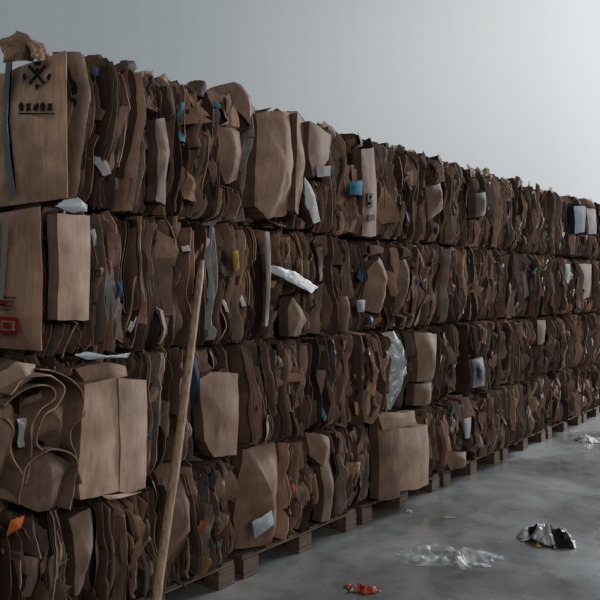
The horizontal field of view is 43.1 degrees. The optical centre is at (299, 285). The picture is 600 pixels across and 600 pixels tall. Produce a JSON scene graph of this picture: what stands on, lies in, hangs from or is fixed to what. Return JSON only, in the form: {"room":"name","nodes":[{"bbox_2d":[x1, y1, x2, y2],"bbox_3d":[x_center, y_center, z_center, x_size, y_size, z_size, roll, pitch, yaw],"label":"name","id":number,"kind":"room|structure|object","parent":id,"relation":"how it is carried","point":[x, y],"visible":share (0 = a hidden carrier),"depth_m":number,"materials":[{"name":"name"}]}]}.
{"room":"waste facility","nodes":[
{"label":"waste facility","id":0,"kind":"room"},
{"bbox_2d":[0,0,599,351],"bbox_3d":[4.417,-3.050,12.982,0.250,9.500,42.000,0,0,37],"label":"wall","id":1,"kind":"structure","parent":0,"point":[510,88],"depth_m":8.37,"materials":[{"name":"paint"}]},
{"bbox_2d":[164,411,599,599],"bbox_3d":[11.647,1.800,7.465,18.540,0.200,42.000,0,0,37],"label":"floor","id":2,"kind":"structure","parent":0,"point":[555,481],"depth_m":4.94,"materials":[{"name":"concrete"}]},
{"bbox_2d":[151,260,203,599],"bbox_3d":[-0.576,0.782,3.527,0.053,1.835,0.872,0,0,10],"label":"wooden pole","id":3,"kind":"object","parent":2,"relation":"on","point":[157,589],"visible":1,"depth_m":3.53,"materials":[{"name":"brown wood"}]},
{"bbox_2d":[131,558,234,599],"bbox_3d":[-1.131,1.633,4.172,1.000,0.134,1.200,0,0,37],"label":"wooden pallet","id":4,"kind":"object","parent":2,"relation":"on","point":[222,576],"visible":0.22,"depth_m":4.25,"materials":[{"name":"brown wood"}]},
{"bbox_2d":[0,457,242,599],"bbox_3d":[-1.278,1.244,3.917,1.195,0.639,1.773,0,0,37],"label":"bale","id":5,"kind":"object","parent":4,"relation":"on","point":[100,548],"visible":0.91,"depth_m":3.64,"materials":[{"name":"cardboard"}]},
{"bbox_2d":[0,343,239,511],"bbox_3d":[-1.184,0.635,4.004,1.238,0.681,1.651,0,0,37],"label":"bale","id":6,"kind":"object","parent":5,"relation":"on","point":[84,425],"visible":0.95,"depth_m":3.46,"materials":[{"name":"cardboard"}]},
{"bbox_2d":[0,197,270,358],"bbox_3d":[-1.093,-0.032,4.185,1.204,0.728,1.529,0,0,37],"label":"bale","id":7,"kind":"object","parent":6,"relation":"on","point":[71,282],"visible":0.97,"depth_m":3.64,"materials":[{"name":"cardboard"}]},
{"bbox_2d":[0,31,254,222],"bbox_3d":[-1.107,-0.762,4.154,1.203,0.832,1.602,0,0,37],"label":"bale","id":8,"kind":"object","parent":7,"relation":"on","point":[120,140],"visible":0.98,"depth_m":3.67,"materials":[{"name":"cardboard"}]},
{"bbox_2d":[228,507,356,578],"bbox_3d":[-0.361,1.633,5.181,1.000,0.134,1.200,0,0,37],"label":"wooden pallet","id":9,"kind":"object","parent":2,"relation":"on","point":[245,561],"visible":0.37,"depth_m":4.84,"materials":[{"name":"brown wood"}]},
{"bbox_2d":[217,424,369,552],"bbox_3d":[-0.308,1.245,5.192,1.190,0.636,1.441,0,0,37],"label":"bale","id":10,"kind":"object","parent":9,"relation":"on","point":[317,475],"visible":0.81,"depth_m":4.79,"materials":[{"name":"cardboard"}]},
{"bbox_2d":[222,330,391,446],"bbox_3d":[-0.214,0.637,5.307,1.200,0.677,1.618,0,0,37],"label":"bale","id":11,"kind":"object","parent":10,"relation":"on","point":[288,387],"visible":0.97,"depth_m":4.85,"materials":[{"name":"cardboard"}]},
{"bbox_2d":[249,229,386,339],"bbox_3d":[-0.179,-0.022,5.362,1.189,0.707,1.470,0,0,37],"label":"bale","id":12,"kind":"object","parent":11,"relation":"on","point":[321,284],"visible":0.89,"depth_m":4.96,"materials":[{"name":"cardboard"}]},
{"bbox_2d":[229,107,381,239],"bbox_3d":[-0.230,-0.734,5.288,1.198,0.777,1.470,0,0,37],"label":"bale","id":13,"kind":"object","parent":12,"relation":"on","point":[300,175],"visible":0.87,"depth_m":4.75,"materials":[{"name":"cardboard"}]},
{"bbox_2d":[345,583,380,593],"bbox_3d":[0.342,1.678,4.250,0.217,0.035,0.114,0,0,22],"label":"wrapper","id":14,"kind":"object","parent":2,"relation":"on","point":[360,588],"visible":1,"depth_m":4.22,"materials":[{"name":"plastic"}]},
{"bbox_2d":[348,472,439,523],"bbox_3d":[0.410,1.633,6.191,1.000,0.134,1.200,0,0,37],"label":"wooden pallet","id":15,"kind":"object","parent":2,"relation":"on","point":[363,509],"visible":0.27,"depth_m":5.85,"materials":[{"name":"brown wood"}]},
{"bbox_2d":[363,396,470,500],"bbox_3d":[0.620,1.242,6.407,1.192,0.643,1.613,0,0,37],"label":"bale","id":16,"kind":"object","parent":15,"relation":"on","point":[407,443],"visible":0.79,"depth_m":5.78,"materials":[{"name":"cardboard"}]},
{"bbox_2d":[363,323,458,411],"bbox_3d":[0.665,0.637,6.482,1.172,0.677,1.330,0,0,37],"label":"bale","id":17,"kind":"object","parent":16,"relation":"on","point":[422,371],"visible":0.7,"depth_m":6.02,"materials":[{"name":"cardboard"}]},
{"bbox_2d":[365,240,468,329],"bbox_3d":[0.654,-0.021,6.451,1.192,0.705,1.316,0,0,37],"label":"bale","id":18,"kind":"object","parent":17,"relation":"on","point":[426,284],"visible":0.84,"depth_m":6.03,"materials":[{"name":"cardboard"}]},
{"bbox_2d":[360,139,461,246],"bbox_3d":[0.633,-0.737,6.466,1.141,0.782,1.509,0,0,37],"label":"bale","id":19,"kind":"object","parent":18,"relation":"on","point":[418,203],"visible":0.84,"depth_m":6.06,"materials":[{"name":"cardboard"}]},
{"bbox_2d":[403,544,502,568],"bbox_3d":[0.928,1.664,4.737,0.685,0.065,0.347,0,0,12],"label":"clear plastic sheet","id":20,"kind":"object","parent":2,"relation":"on","point":[467,559],"visible":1,"depth_m":4.70,"materials":[{"name":"white"}]},
{"bbox_2d":[432,449,499,486],"bbox_3d":[1.180,1.633,7.200,1.000,0.134,1.200,0,0,37],"label":"wooden pallet","id":21,"kind":"object","parent":2,"relation":"on","point":[491,457],"visible":0.28,"depth_m":6.88,"materials":[{"name":"brown wood"}]},
{"bbox_2d":[446,383,529,460],"bbox_3d":[1.528,1.264,7.589,1.201,0.599,1.360,0,0,37],"label":"bale","id":22,"kind":"object","parent":21,"relation":"on","point":[499,415],"visible":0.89,"depth_m":7.07,"materials":[{"name":"cardboard"}]},
{"bbox_2d":[448,318,531,392],"bbox_3d":[1.524,0.640,7.595,1.188,0.670,1.533,0,0,37],"label":"bale","id":23,"kind":"object","parent":22,"relation":"on","point":[492,353],"visible":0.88,"depth_m":7.10,"materials":[{"name":"cardboard"}]},
{"bbox_2d":[452,245,522,322],"bbox_3d":[1.458,-0.028,7.556,1.130,0.720,1.451,0,0,37],"label":"bale","id":24,"kind":"object","parent":23,"relation":"on","point":[492,277],"visible":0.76,"depth_m":7.23,"materials":[{"name":"cardboard"}]},
{"bbox_2d":[450,164,527,251],"bbox_3d":[1.516,-0.736,7.613,1.154,0.781,1.548,0,0,37],"label":"bale","id":25,"kind":"object","parent":24,"relation":"on","point":[492,209],"visible":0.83,"depth_m":7.17,"materials":[{"name":"cardboard"}]},
{"bbox_2d":[499,428,545,459],"bbox_3d":[1.951,1.633,8.210,1.000,0.134,1.200,0,0,37],"label":"wooden pallet","id":26,"kind":"object","parent":2,"relation":"on","point":[540,436],"visible":0.16,"depth_m":7.92,"materials":[{"name":"brown wood"}]},
{"bbox_2d":[517,522,575,549],"bbox_3d":[1.649,1.635,5.072,0.371,0.122,0.362,0,0,-7],"label":"bag","id":27,"kind":"object","parent":2,"relation":"on","point":[538,535],"visible":1,"depth_m":5.01,"materials":[{"name":"black plastic"}]},
{"bbox_2d":[544,413,581,438],"bbox_3d":[2.721,1.633,9.220,1.000,0.134,1.200,0,0,37],"label":"wooden pallet","id":28,"kind":"object","parent":2,"relation":"on","point":[574,420],"visible":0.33,"depth_m":8.89,"materials":[{"name":"brown wood"}]},
{"bbox_2d":[513,370,575,435],"bbox_3d":[2.381,1.257,8.732,1.171,0.612,1.427,0,0,37],"label":"bale","id":29,"kind":"object","parent":28,"relation":"on","point":[547,394],"visible":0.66,"depth_m":8.32,"materials":[{"name":"cardboard"}]},
{"bbox_2d":[478,315,576,376],"bbox_3d":[2.437,0.642,8.774,1.210,0.666,1.401,0,0,37],"label":"bale","id":30,"kind":"object","parent":29,"relation":"on","point":[552,339],"visible":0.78,"depth_m":8.35,"materials":[{"name":"cardboard"}]},
{"bbox_2d":[516,253,574,316],"bbox_3d":[2.390,-0.015,8.703,1.221,0.694,1.504,0,0,37],"label":"bale","id":31,"kind":"object","parent":30,"relation":"on","point":[547,284],"visible":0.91,"depth_m":8.19,"materials":[{"name":"cardboard"}]},
{"bbox_2d":[515,180,569,256],"bbox_3d":[2.374,-0.739,8.764,1.121,0.785,1.344,0,0,37],"label":"bale","id":32,"kind":"object","parent":31,"relation":"on","point":[545,231],"visible":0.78,"depth_m":8.41,"materials":[{"name":"cardboard"}]},
{"bbox_2d":[574,434,599,442],"bbox_3d":[3.183,1.666,8.327,0.325,0.061,0.250,0,0,6],"label":"plastic bag","id":33,"kind":"object","parent":2,"relation":"on","point":[585,438],"visible":1,"depth_m":8.28,"materials":[{"name":"white plastic"}]},
{"bbox_2d":[580,406,599,422],"bbox_3d":[3.492,1.633,10.229,1.000,0.134,1.200,0,0,37],"label":"wooden pallet","id":34,"kind":"object","parent":2,"relation":"on","point":[591,412],"visible":0.23,"depth_m":9.88,"materials":[{"name":"brown wood"}]},
{"bbox_2d":[565,360,599,415],"bbox_3d":[3.231,1.257,9.837,1.180,0.612,1.397,0,0,37],"label":"bale","id":35,"kind":"object","parent":34,"relation":"on","point":[585,395],"visible":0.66,"depth_m":9.38,"materials":[{"name":"cardboard"}]},
{"bbox_2d":[556,311,599,366],"bbox_3d":[3.275,0.639,9.861,1.223,0.671,1.430,0,0,37],"label":"bale","id":36,"kind":"object","parent":35,"relation":"on","point":[587,346],"visible":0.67,"depth_m":9.30,"materials":[{"name":"cardboard"}]},
{"bbox_2d":[564,258,599,312],"bbox_3d":[3.285,-0.018,9.864,1.234,0.700,1.454,0,0,37],"label":"bale","id":37,"kind":"object","parent":36,"relation":"on","point":[586,272],"visible":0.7,"depth_m":9.28,"materials":[{"name":"cardboard"}]},
{"bbox_2d":[555,195,599,259],"bbox_3d":[3.220,-0.740,9.790,1.221,0.788,1.389,0,0,37],"label":"bale","id":38,"kind":"object","parent":37,"relation":"on","point":[583,214],"visible":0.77,"depth_m":9.20,"materials":[{"name":"cardboard"}]}
]}

